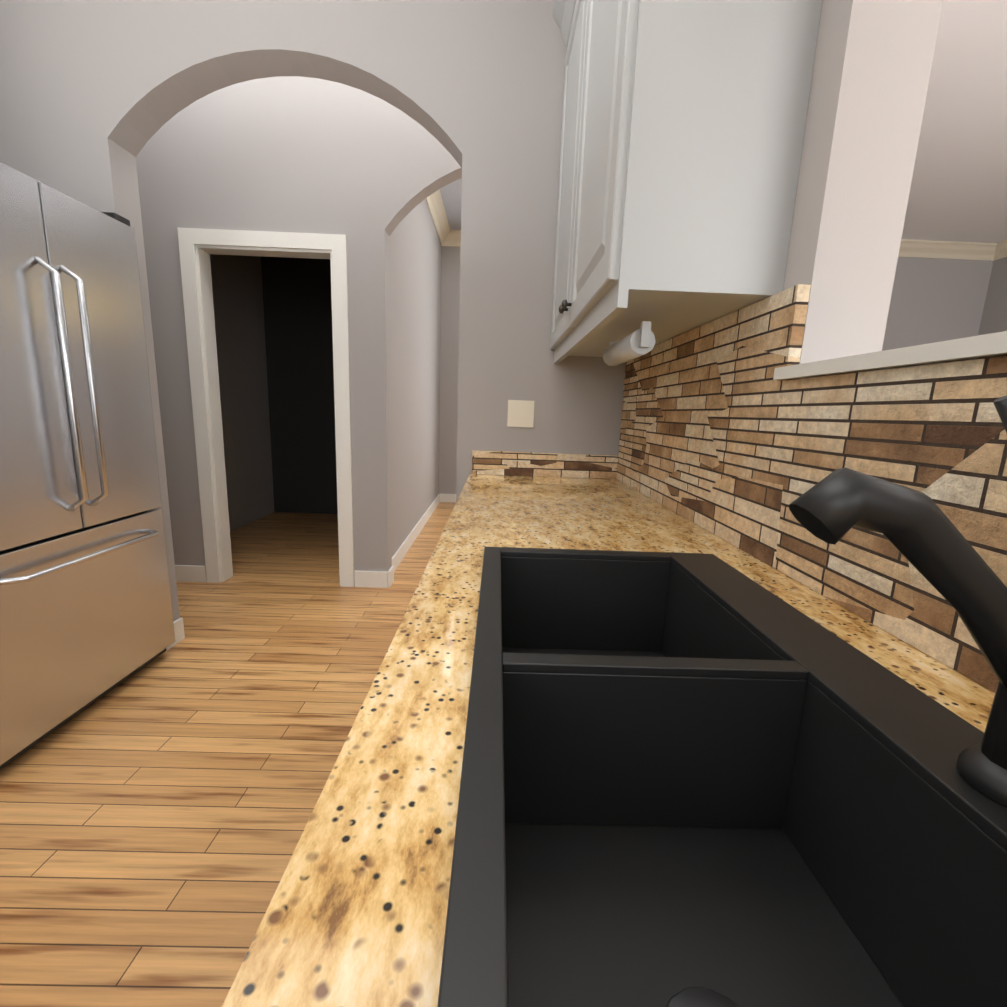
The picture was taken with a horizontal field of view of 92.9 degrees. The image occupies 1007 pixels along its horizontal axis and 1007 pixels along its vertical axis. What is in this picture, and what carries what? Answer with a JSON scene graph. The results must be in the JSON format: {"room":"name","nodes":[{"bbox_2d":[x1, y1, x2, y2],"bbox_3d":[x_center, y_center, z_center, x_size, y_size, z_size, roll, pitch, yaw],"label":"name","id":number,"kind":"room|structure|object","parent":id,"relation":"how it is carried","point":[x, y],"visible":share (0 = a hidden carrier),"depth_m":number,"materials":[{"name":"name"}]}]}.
{"room":"kitchen","nodes":[
{"label":"kitchen","id":0,"kind":"room"},
{"bbox_2d":[0,502,455,1006],"bbox_3d":[2.029,1.011,1.583,9.425,0.050,11.000,2,11,-1],"label":"floor","id":1,"kind":"structure","parent":0,"point":[155,814],"depth_m":1.51,"materials":[{"name":"brown wood"}]},
{"bbox_2d":[0,161,174,769],"bbox_3d":[-1.962,-0.148,1.697,1.014,1.895,0.833,2,11,-1],"label":"refrigerator","id":2,"kind":"object","parent":1,"relation":"on","point":[86,617],"visible":1,"depth_m":1.67,"materials":[{"name":"silver metal"}]},
{"bbox_3d":[-0.008,0.612,0.808,1.068,0.873,2.928,2,11,-1],"label":"base cabinet","id":3,"kind":"object","parent":1,"relation":"on","visible":0},
{"bbox_2d":[222,474,994,1006],"bbox_3d":[0.193,0.169,0.726,0.699,0.040,2.928,2,11,-1],"label":"countertop","id":4,"kind":"structure","parent":3,"relation":"on","point":[356,914],"depth_m":0.37,"materials":[{"name":"stone"}]},
{"bbox_2d":[437,547,1006,1006],"bbox_3d":[0.193,0.277,0.548,0.460,0.207,0.880,2,11,-1],"label":"sink","id":5,"kind":"object","parent":4,"relation":"in","point":[695,779],"visible":1,"depth_m":0.49,"materials":[{"name":"black"}]},
{"bbox_2d":[789,395,1006,806],"bbox_3d":[0.307,0.084,0.257,0.218,0.288,0.211,2,11,-1],"label":"faucet","id":6,"kind":"object","parent":4,"relation":"on","point":[921,533],"visible":1,"depth_m":0.32,"materials":[{"name":"black metal"}]},
{"bbox_2d":[210,254,274,531],"bbox_3d":[-2.580,-1.411,4.518,0.150,3.280,3.030,2,11,-1],"label":"wall","id":7,"kind":"structure","parent":0,"point":[237,289],"depth_m":4.64,"materials":[{"name":"grey paint"}]},
{"bbox_2d":[136,76,461,580],"bbox_3d":[-0.148,-1.036,3.013,4.685,3.280,0.120,2,11,-1],"label":"wall","id":8,"kind":"structure","parent":0,"point":[365,173],"depth_m":2.80,"materials":[{"name":"grey paint"}]},
{"bbox_2d":[177,227,354,586],"bbox_3d":[-1.460,-0.540,3.083,0.980,2.185,0.138,2,11,-1],"label":"door frame","id":9,"kind":"structure","parent":8,"relation":"attached to","point":[198,247],"depth_m":2.98,"materials":[{"name":"white wood"}]},
{"bbox_2d":[261,256,337,513],"bbox_3d":[-1.710,-1.496,5.137,1.605,3.280,0.100,2,11,-1],"label":"wall","id":10,"kind":"structure","parent":0,"point":[297,303],"depth_m":5.12,"materials":[{"name":"grey paint"}]},
{"bbox_2d":[0,0,625,621],"bbox_3d":[-0.888,-0.886,2.081,3.185,3.280,0.150,2,11,-1],"label":"wall","id":11,"kind":"structure","parent":0,"point":[96,96],"depth_m":1.89,"materials":[{"name":"grey paint"}]},
{"bbox_2d":[166,494,455,650],"bbox_3d":[-0.216,0.328,4.322,4.685,0.110,4.116,2,11,-1],"label":"baseboard","id":12,"kind":"structure","parent":11,"relation":"attached to","point":[193,573],"depth_m":3.22,"materials":[{"name":"white wood"}]},
{"bbox_2d":[507,400,534,426],"bbox_3d":[0.076,-0.394,2.104,0.115,0.115,0.008,2,11,-1],"label":"light switch","id":13,"kind":"object","parent":11,"relation":"attached to","point":[520,413],"visible":1,"depth_m":2.10,"materials":[{"name":"beige plastic"}]},
{"bbox_2d":[472,450,617,478],"bbox_3d":[0.195,-0.173,2.139,0.669,0.104,0.024,2,11,-1],"label":"backsplash","id":14,"kind":"structure","parent":11,"relation":"attached to","point":[543,464],"depth_m":2.13,"materials":[{"name":"tile"}]},
{"bbox_2d":[389,199,441,556],"bbox_3d":[-0.841,-1.353,4.548,0.120,3.280,3.030,2,11,-1],"label":"wall","id":15,"kind":"structure","parent":0,"point":[415,250],"depth_m":4.19,"materials":[{"name":"grey paint"}]},
{"bbox_2d":[426,189,450,245],"bbox_3d":[-0.671,-2.885,4.259,0.110,0.150,3.030,2,11,-1],"label":"crown molding","id":16,"kind":"structure","parent":15,"relation":"attached to","point":[447,236],"depth_m":5.09,"materials":[{"name":"beige wood"}]},
{"bbox_2d":[439,246,460,493],"bbox_3d":[0.565,-1.602,6.135,2.970,3.280,0.150,2,11,-1],"label":"wall","id":17,"kind":"structure","parent":0,"point":[450,303],"depth_m":6.00,"materials":[{"name":"grey paint"}]},
{"bbox_2d":[451,229,460,246],"bbox_3d":[0.755,-3.110,5.718,2.725,0.150,0.110,2,11,-1],"label":"crown molding","id":18,"kind":"structure","parent":17,"relation":"attached to","point":[455,234],"depth_m":5.69,"materials":[{"name":"beige wood"}]},
{"bbox_2d":[440,0,1006,242],"bbox_3d":[1.751,-2.296,0.951,8.625,0.100,11.000,2,11,-1],"label":"ceiling","id":19,"kind":"structure","parent":0,"point":[958,190],"depth_m":3.52,"materials":[{"name":"white paint"}]},
{"bbox_2d":[783,0,942,363],"bbox_3d":[0.643,-0.583,0.781,0.150,3.280,2.550,2,11,-1],"label":"wall","id":20,"kind":"structure","parent":0,"point":[873,61],"depth_m":0.84,"materials":[{"name":"grey paint"}]},
{"bbox_2d":[550,0,821,362],"bbox_3d":[0.401,-1.146,1.394,0.349,1.260,1.129,2,11,-1],"label":"upper cabinet","id":21,"kind":"object","parent":20,"relation":"attached to","point":[683,129],"depth_m":0.93,"materials":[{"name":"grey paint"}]},
{"bbox_2d":[616,284,1006,692],"bbox_3d":[0.541,-0.094,0.667,0.023,0.522,2.903,2,11,-1],"label":"backsplash","id":22,"kind":"structure","parent":20,"relation":"attached to","point":[724,435],"depth_m":0.82,"materials":[{"name":"tile"}]},
{"bbox_2d":[773,331,1006,379],"bbox_3d":[0.632,-0.152,0.435,0.215,0.022,0.990,2,11,-1],"label":"sill","id":23,"kind":"structure","parent":20,"relation":"on","point":[991,345],"depth_m":0.62,"materials":[{"name":"white"}]},
{"bbox_2d":[882,257,993,350],"bbox_3d":[3.901,-1.434,5.897,3.480,3.280,0.150,2,11,-1],"label":"wall","id":24,"kind":"structure","parent":0,"point":[933,300],"depth_m":5.65,"materials":[{"name":"grey paint"}]},
{"bbox_2d":[898,239,995,260],"bbox_3d":[3.896,-2.948,5.477,3.355,0.150,0.110,2,11,-1],"label":"crown molding","id":25,"kind":"structure","parent":24,"relation":"attached to","point":[908,247],"depth_m":5.49,"materials":[{"name":"beige wood"}]},
{"bbox_2d":[978,257,1006,334],"bbox_3d":[5.778,-0.430,0.968,0.150,3.280,10.250,2,11,-1],"label":"wall","id":26,"kind":"structure","parent":0,"point":[994,314],"depth_m":5.53,"materials":[{"name":"grey paint"}]},
{"bbox_2d":[986,240,1006,260],"bbox_3d":[5.704,-1.975,0.699,0.110,0.150,9.900,2,11,-1],"label":"crown molding","id":27,"kind":"structure","parent":26,"relation":"attached to","point":[1000,252],"depth_m":5.45,"materials":[{"name":"beige wood"}]}
]}

